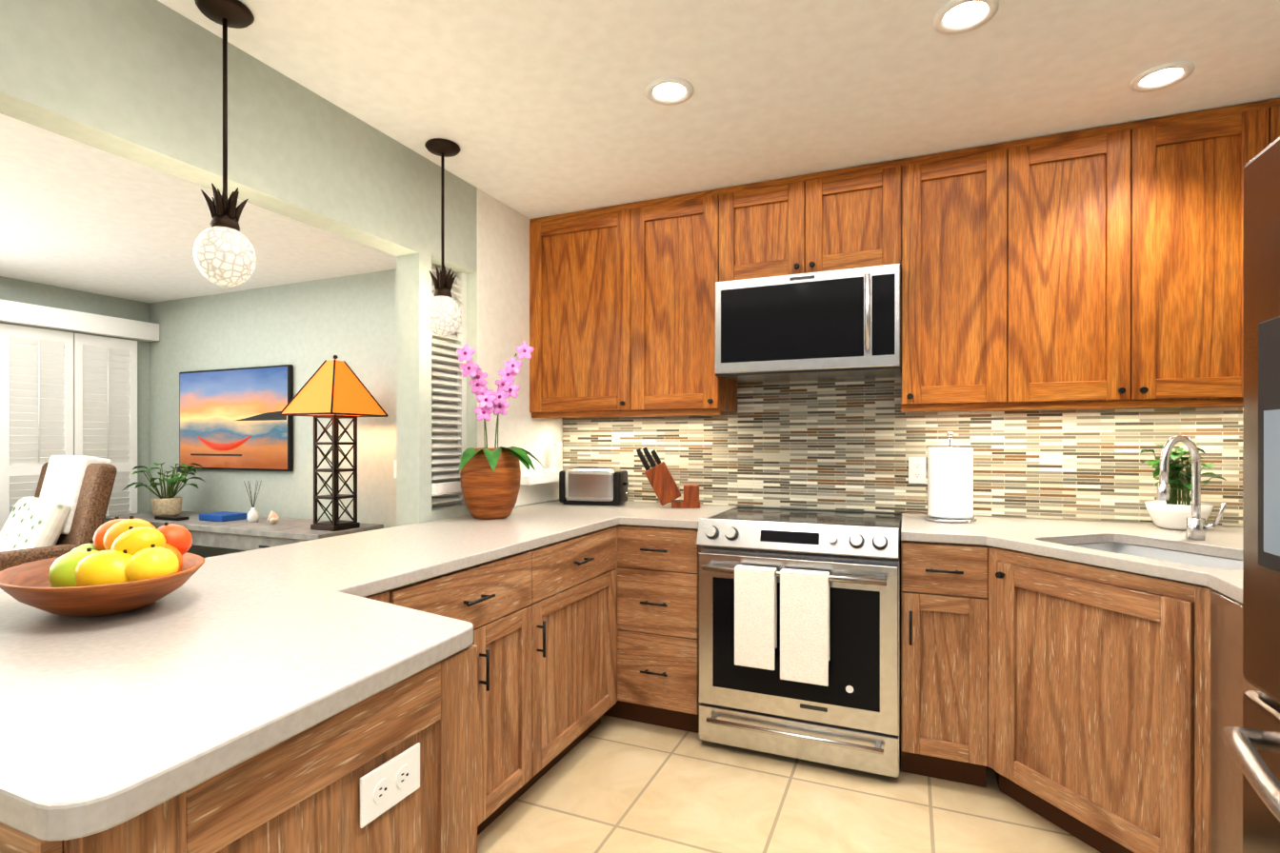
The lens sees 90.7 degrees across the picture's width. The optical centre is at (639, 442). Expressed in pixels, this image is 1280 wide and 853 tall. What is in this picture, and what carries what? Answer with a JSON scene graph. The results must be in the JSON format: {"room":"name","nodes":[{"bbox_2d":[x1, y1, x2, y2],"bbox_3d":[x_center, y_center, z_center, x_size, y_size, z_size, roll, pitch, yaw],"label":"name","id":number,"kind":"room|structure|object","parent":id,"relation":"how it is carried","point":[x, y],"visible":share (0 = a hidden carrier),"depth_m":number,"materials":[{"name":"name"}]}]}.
{"room":"kitchen","nodes":[
{"label":"kitchen","id":0,"kind":"room"},
{"bbox_2d":[0,276,149,513],"bbox_3d":[-5.175,0.045,2.837,0.120,2.394,5.320,0,0,23],"label":"wall","id":1,"kind":"structure","parent":0,"point":[34,293],"depth_m":5.07,"materials":[{"name":"paint"}]},
{"bbox_2d":[0,299,159,533],"bbox_3d":[-4.879,0.126,3.198,0.138,2.190,4.416,0,0,23],"label":"blinds","id":2,"kind":"object","parent":1,"relation":"attached to","point":[64,391],"visible":0.58,"depth_m":4.68,"materials":[{"name":"white"}]},
{"bbox_2d":[149,269,396,558],"bbox_3d":[-2.320,0.043,4.577,4.010,2.394,0.120,0,0,23],"label":"wall","id":3,"kind":"structure","parent":0,"point":[307,330],"depth_m":4.59,"materials":[{"name":"paint"}]},
{"bbox_2d":[179,364,293,471],"bbox_3d":[-3.103,-0.176,4.804,1.250,0.770,0.068,0,0,23],"label":"painting","id":4,"kind":"object","parent":3,"relation":"attached to","point":[231,419],"visible":0.94,"depth_m":4.77,"materials":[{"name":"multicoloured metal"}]},
{"bbox_2d":[394,460,396,478],"bbox_3d":[-1.610,0.180,4.203,0.070,0.120,0.012,0,0,23],"label":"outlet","id":5,"kind":"object","parent":3,"relation":"attached to","point":[394,469],"visible":0.35,"depth_m":4.21,"materials":[{"name":"white plastic"}]},
{"bbox_2d":[0,0,562,526],"bbox_3d":[-1.508,0.047,1.210,0.123,2.394,5.200,0,0,23],"label":"wall","id":6,"kind":"structure","parent":0,"point":[137,80],"depth_m":2.06,"materials":[{"name":"paint"}]},
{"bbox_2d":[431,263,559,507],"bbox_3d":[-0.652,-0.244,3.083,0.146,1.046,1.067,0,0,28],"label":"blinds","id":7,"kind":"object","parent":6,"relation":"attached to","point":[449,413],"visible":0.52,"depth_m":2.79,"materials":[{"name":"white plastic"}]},
{"bbox_2d":[0,0,1279,303],"bbox_3d":[-1.761,-1.200,1.447,7.490,0.100,5.440,0,0,23],"label":"ceiling","id":8,"kind":"structure","parent":0,"point":[535,109],"depth_m":2.11,"materials":[{"name":"paint"}]},
{"bbox_2d":[193,0,256,286],"bbox_3d":[-1.099,-0.782,1.676,0.140,0.736,0.140,0,0,23],"label":"pendant light","id":9,"kind":"object","parent":8,"relation":"hanging from","point":[224,253],"visible":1,"depth_m":1.65,"materials":[{"name":"white glass"}]},
{"bbox_2d":[423,138,461,336],"bbox_3d":[-0.766,-0.783,2.458,0.140,0.736,0.140,0,0,23],"label":"pendant light","id":10,"kind":"object","parent":8,"relation":"hanging from","point":[442,314],"visible":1,"depth_m":2.43,"materials":[{"name":"white glass"}]},
{"bbox_2d":[645,77,693,105],"bbox_3d":[0.096,-1.147,2.069,0.155,0.007,0.155,0,0,17],"label":"recessed light","id":11,"kind":"object","parent":8,"relation":"in","point":[664,90],"depth_m":2.07,"materials":[{"name":"white"}]},
{"bbox_2d":[933,0,999,34],"bbox_3d":[0.871,-1.147,1.695,0.155,0.007,0.155,0,0,17],"label":"recessed light","id":12,"kind":"object","parent":8,"relation":"in","point":[956,16],"depth_m":1.70,"materials":[{"name":"white"}]},
{"bbox_2d":[1129,60,1194,92],"bbox_3d":[1.638,-1.147,1.988,0.155,0.007,0.155,0,0,17],"label":"recessed light","id":13,"kind":"object","parent":8,"relation":"in","point":[1165,75],"depth_m":1.98,"materials":[{"name":"white"}]},
{"bbox_2d":[477,715,1100,852],"bbox_3d":[-1.761,1.268,1.450,7.490,0.050,5.440,0,0,23],"label":"floor","id":14,"kind":"structure","parent":0,"point":[610,785],"depth_m":2.15,"materials":[{"name":"tile"}]},
{"bbox_2d":[0,455,117,571],"bbox_3d":[-3.873,0.663,3.835,0.860,1.154,0.935,0,0,27],"label":"wicker chair","id":15,"kind":"object","parent":14,"relation":"on","point":[62,511],"visible":0.5,"depth_m":3.93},
{"bbox_2d":[103,511,383,550],"bbox_3d":[-2.808,0.890,4.363,2.240,0.700,0.500,0,0,23],"label":"console table","id":16,"kind":"object","parent":14,"relation":"on","point":[262,532],"visible":0.21,"depth_m":4.06,"materials":[{"name":"grey wood"}]},
{"bbox_2d":[122,462,204,516],"bbox_3d":[-3.466,0.342,4.651,0.412,0.394,0.478,0,0,23],"label":"potted plant","id":17,"kind":"object","parent":16,"relation":"on","point":[166,505],"visible":1,"depth_m":4.62,"materials":[{"name":"green plant"}]},
{"bbox_2d":[154,515,188,520],"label":"tray","id":18,"kind":"object","parent":16,"relation":"on","point":[164,517],"depth_m":4.39,"materials":[{"name":"black"}]},
{"bbox_2d":[267,511,279,523],"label":"figurine","id":19,"kind":"object","parent":16,"relation":"on","point":[273,518],"depth_m":4.15,"materials":[{"name":"white ceramic"}]},
{"bbox_2d":[279,355,388,531],"bbox_3d":[-1.911,-0.005,3.969,0.441,1.088,0.441,0,0,23],"label":"table lamp","id":20,"kind":"object","parent":16,"relation":"on","point":[334,390],"visible":1,"depth_m":3.90,"materials":[{"name":"brown metal"}]},
{"bbox_2d":[0,631,491,852],"bbox_3d":[-0.549,0.801,0.914,0.300,0.882,0.615,0,0,23],"label":"base cabinet","id":21,"kind":"object","parent":14,"relation":"on","point":[406,768],"depth_m":0.90,"materials":[{"name":"brown wood"}]},
{"bbox_2d":[0,580,473,841],"bbox_3d":[-0.569,0.341,0.964,0.447,0.034,0.706,0,0,23],"label":"countertop","id":22,"kind":"structure","parent":21,"relation":"on","point":[213,668],"depth_m":0.82,"materials":[{"name":"stone"}]},
{"bbox_2d":[363,581,419,610],"bbox_3d":[-0.935,0.800,1.582,0.643,0.882,0.308,0,0,23],"label":"base cabinet","id":23,"kind":"object","parent":14,"relation":"on","point":[407,596],"depth_m":1.57,"materials":[{"name":"brown wood"}]},
{"bbox_2d":[419,544,548,822],"bbox_3d":[-0.765,0.800,1.981,0.643,0.882,0.680,0,0,23],"label":"base cabinet","id":24,"kind":"object","parent":14,"relation":"on","point":[507,597],"depth_m":2.02,"materials":[{"name":"brown wood"}]},
{"bbox_2d":[548,525,617,770],"bbox_3d":[-0.530,0.799,2.533,0.643,0.882,0.760,0,0,23],"label":"base cabinet","id":25,"kind":"object","parent":14,"relation":"on","point":[583,569],"depth_m":2.45,"materials":[{"name":"brown wood"}]},
{"bbox_2d":[617,524,700,733],"bbox_3d":[0.173,0.799,2.954,0.400,0.882,0.651,0,0,23],"label":"base cabinet","id":26,"kind":"object","parent":14,"relation":"on","point":[657,567],"depth_m":2.67,"materials":[{"name":"brown wood"}]},
{"bbox_2d":[0,500,737,663],"bbox_3d":[-0.529,0.340,2.090,1.020,0.034,2.810,0,0,23],"label":"countertop","id":27,"kind":"structure","parent":26,"relation":"on","point":[406,554],"depth_m":1.72,"materials":[{"name":"stone"}]},
{"bbox_2d":[0,516,204,617],"bbox_3d":[-1.050,0.236,1.243,0.427,0.174,0.332,0,0,23],"label":"fruit bowl","id":28,"kind":"object","parent":27,"relation":"on","point":[117,566],"visible":1,"depth_m":1.16,"materials":[{"name":"brown wood"}]},
{"bbox_2d":[456,341,544,519],"bbox_3d":[-0.582,-0.060,2.688,0.357,0.762,0.474,0,0,23],"label":"orchid pot","id":29,"kind":"object","parent":27,"relation":"on","point":[490,478],"visible":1,"depth_m":2.62,"materials":[{"name":"brown ceramic"}]},
{"bbox_2d":[559,467,628,505],"bbox_3d":[-0.232,0.227,3.293,0.350,0.186,0.165,0,0,15],"label":"toaster","id":30,"kind":"object","parent":27,"relation":"on","point":[595,486],"visible":1,"depth_m":3.22,"materials":[{"name":"silver metal"}]},
{"bbox_2d":[636,447,699,507],"bbox_3d":[0.138,0.172,3.141,0.316,0.295,0.100,0,0,3],"label":"knife block","id":31,"kind":"object","parent":27,"relation":"on","point":[662,483],"visible":1,"depth_m":3.09,"materials":[{"name":"brown wood"}]},
{"bbox_2d":[696,507,900,778],"bbox_3d":[0.695,0.775,2.687,0.758,0.930,0.732,0,0,23],"label":"range","id":32,"kind":"object","parent":14,"relation":"on","point":[799,633],"visible":1,"depth_m":2.38,"materials":[{"name":"silver metal"}]},
{"bbox_2d":[733,564,830,686],"bbox_3d":[0.532,0.683,2.387,0.350,0.408,0.052,0,0,23],"label":"towels","id":33,"kind":"object","parent":32,"relation":"hanging from","point":[804,594],"depth_m":2.36,"materials":[{"name":"fabric"}]},
{"bbox_2d":[900,540,994,783],"bbox_3d":[1.219,0.799,2.477,0.358,0.882,0.709,0,0,23],"label":"base cabinet","id":34,"kind":"object","parent":14,"relation":"on","point":[940,582],"depth_m":2.26,"materials":[{"name":"brown wood"}]},
{"bbox_2d":[900,513,1199,585],"bbox_3d":[1.298,0.340,2.224,0.704,0.034,1.132,0,0,23],"label":"countertop","id":35,"kind":"structure","parent":34,"relation":"on","point":[1051,538],"depth_m":2.21,"materials":[{"name":"stone"}]},
{"bbox_2d":[923,431,977,523],"bbox_3d":[1.277,0.139,2.605,0.196,0.365,0.196,0,0,23],"label":"paper towel holder","id":36,"kind":"object","parent":35,"relation":"on","point":[950,484],"visible":1,"depth_m":2.54,"materials":[{"name":"white paper"}]},
{"bbox_2d":[1072,542,1142,551],"bbox_3d":[1.495,0.463,2.200,0.329,0.208,0.292,0,0,23],"label":"sink","id":37,"kind":"object","parent":35,"relation":"in","point":[1102,545],"depth_m":2.23,"materials":[{"name":"grey metal"}]},
{"bbox_2d":[967,608,1013,799],"bbox_3d":[1.749,0.909,2.032,1.244,0.663,1.113,0,0,23],"label":"base cabinet","id":38,"kind":"object","parent":14,"relation":"on","point":[990,658],"depth_m":2.19,"materials":[{"name":"brown wood"}]},
{"bbox_2d":[994,547,1207,852],"bbox_3d":[1.336,0.706,1.855,0.463,0.693,0.480,0,0,23],"label":"base cabinet","id":39,"kind":"object","parent":14,"relation":"on","point":[1097,708],"depth_m":1.82,"materials":[{"name":"brown wood"}]},
{"bbox_2d":[1093,520,1242,603],"bbox_3d":[1.894,0.340,1.755,0.760,0.034,1.528,0,0,23],"label":"countertop","id":40,"kind":"structure","parent":39,"relation":"on","point":[1223,542],"depth_m":2.05,"materials":[{"name":"stone"}]},
{"bbox_2d":[1140,444,1226,530],"bbox_3d":[2.007,0.166,2.340,0.244,0.311,0.232,0,0,23],"label":"herb plant","id":41,"kind":"object","parent":40,"relation":"on","point":[1172,513],"visible":0.77,"depth_m":2.33,"materials":[{"name":"green plant"}]},
{"bbox_2d":[1135,545,1242,562],"bbox_3d":[1.791,0.463,1.996,0.385,0.208,0.434,0,0,23],"label":"sink","id":42,"kind":"object","parent":40,"relation":"in","point":[1184,555],"depth_m":2.04,"materials":[{"name":"grey metal"}]},
{"bbox_2d":[1156,435,1227,540],"bbox_3d":[1.781,0.148,2.056,0.202,0.347,0.164,0,0,23],"label":"faucet","id":43,"kind":"object","parent":40,"relation":"on","point":[1197,527],"visible":1,"depth_m":2.07,"materials":[{"name":"silver metal"}]},
{"bbox_2d":[1188,559,1242,569],"bbox_3d":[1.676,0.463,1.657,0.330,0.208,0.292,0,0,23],"label":"sink","id":44,"kind":"object","parent":40,"relation":"in","point":[1210,563],"depth_m":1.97,"materials":[{"name":"metal"}]},
{"bbox_2d":[972,545,1259,852],"bbox_3d":[1.772,0.802,2.017,1.189,0.878,1.121,0,0,23],"label":"base cabinet","id":45,"kind":"object","parent":14,"relation":"on","point":[1096,682],"depth_m":1.84,"materials":[{"name":"brown wood"}]},
{"bbox_2d":[1196,584,1259,852],"bbox_3d":[1.675,0.801,1.257,0.772,0.882,0.439,0,0,23],"label":"base cabinet","id":46,"kind":"object","parent":14,"relation":"on","point":[1221,684],"depth_m":1.52,"materials":[{"name":"brown wood"}]},
{"bbox_2d":[1221,136,1279,852],"bbox_3d":[1.311,0.353,0.659,0.917,1.778,0.915,0,0,23],"label":"fridge","id":47,"kind":"object","parent":14,"relation":"on","point":[1253,744],"visible":1,"depth_m":1.14,"materials":[{"name":"grey metal"}]},
{"bbox_2d":[626,284,1240,563],"bbox_3d":[1.079,0.045,2.999,3.480,2.394,0.120,0,0,23],"label":"wall","id":48,"kind":"structure","parent":0,"point":[901,513],"depth_m":2.90,"materials":[{"name":"paint"}]},
{"bbox_2d":[529,200,666,418],"bbox_3d":[-0.207,-0.650,3.290,0.642,0.999,0.348,0,0,23],"label":"upper cabinet","id":49,"kind":"object","parent":48,"relation":"attached to","point":[589,269],"depth_m":3.13,"materials":[{"name":"brown wood"}]},
{"bbox_2d":[647,188,737,416],"bbox_3d":[0.189,-0.650,3.121,0.507,0.999,0.348,0,0,23],"label":"upper cabinet","id":50,"kind":"object","parent":48,"relation":"attached to","point":[684,230],"depth_m":2.94,"materials":[{"name":"brown wood"}]},
{"bbox_2d":[720,159,906,281],"bbox_3d":[0.775,-0.934,2.871,0.766,0.429,0.348,0,0,23],"label":"upper cabinet","id":51,"kind":"object","parent":48,"relation":"attached to","point":[853,217],"depth_m":2.69,"materials":[{"name":"brown wood"}]},
{"bbox_2d":[714,263,901,383],"bbox_3d":[0.750,-0.500,2.813,0.758,0.414,0.456,0,0,23],"label":"over-the-range microwave","id":52,"kind":"object","parent":51,"relation":"attached to","point":[845,324],"visible":1,"depth_m":2.64,"materials":[{"name":"silver metal"}]},
{"bbox_2d":[562,363,1242,526],"bbox_3d":[1.055,-0.020,2.939,3.236,0.677,0.009,0,0,23],"label":"backsplash","id":53,"kind":"structure","parent":48,"relation":"attached to","point":[848,445],"depth_m":2.87,"materials":[{"name":"tile"}]},
{"bbox_2d":[544,442,561,474],"bbox_3d":[-0.462,0.084,3.395,0.076,0.168,0.080,0,0,23],"label":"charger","id":54,"kind":"object","parent":53,"relation":"attached to","point":[553,469],"visible":0.96,"depth_m":3.37,"materials":[{"name":"white plastic"}]},
{"bbox_2d":[908,457,925,483],"bbox_3d":[1.248,0.127,2.849,0.072,0.118,0.007,0,0,23],"label":"outlet","id":55,"kind":"object","parent":53,"relation":"attached to","point":[916,470],"visible":1,"depth_m":2.85,"materials":[{"name":"white plastic"}]},
{"bbox_2d":[900,138,1036,412],"bbox_3d":[1.332,-0.649,2.634,0.446,0.999,0.348,0,0,23],"label":"upper cabinet","id":56,"kind":"object","parent":48,"relation":"attached to","point":[969,276],"depth_m":2.47,"materials":[{"name":"brown wood"}]},
{"bbox_2d":[1028,98,1279,409],"bbox_3d":[1.822,-0.649,2.425,0.908,0.999,0.348,0,0,23],"label":"upper cabinet","id":57,"kind":"object","parent":48,"relation":"attached to","point":[1097,268],"depth_m":2.25,"materials":[{"name":"brown wood"}]}
]}

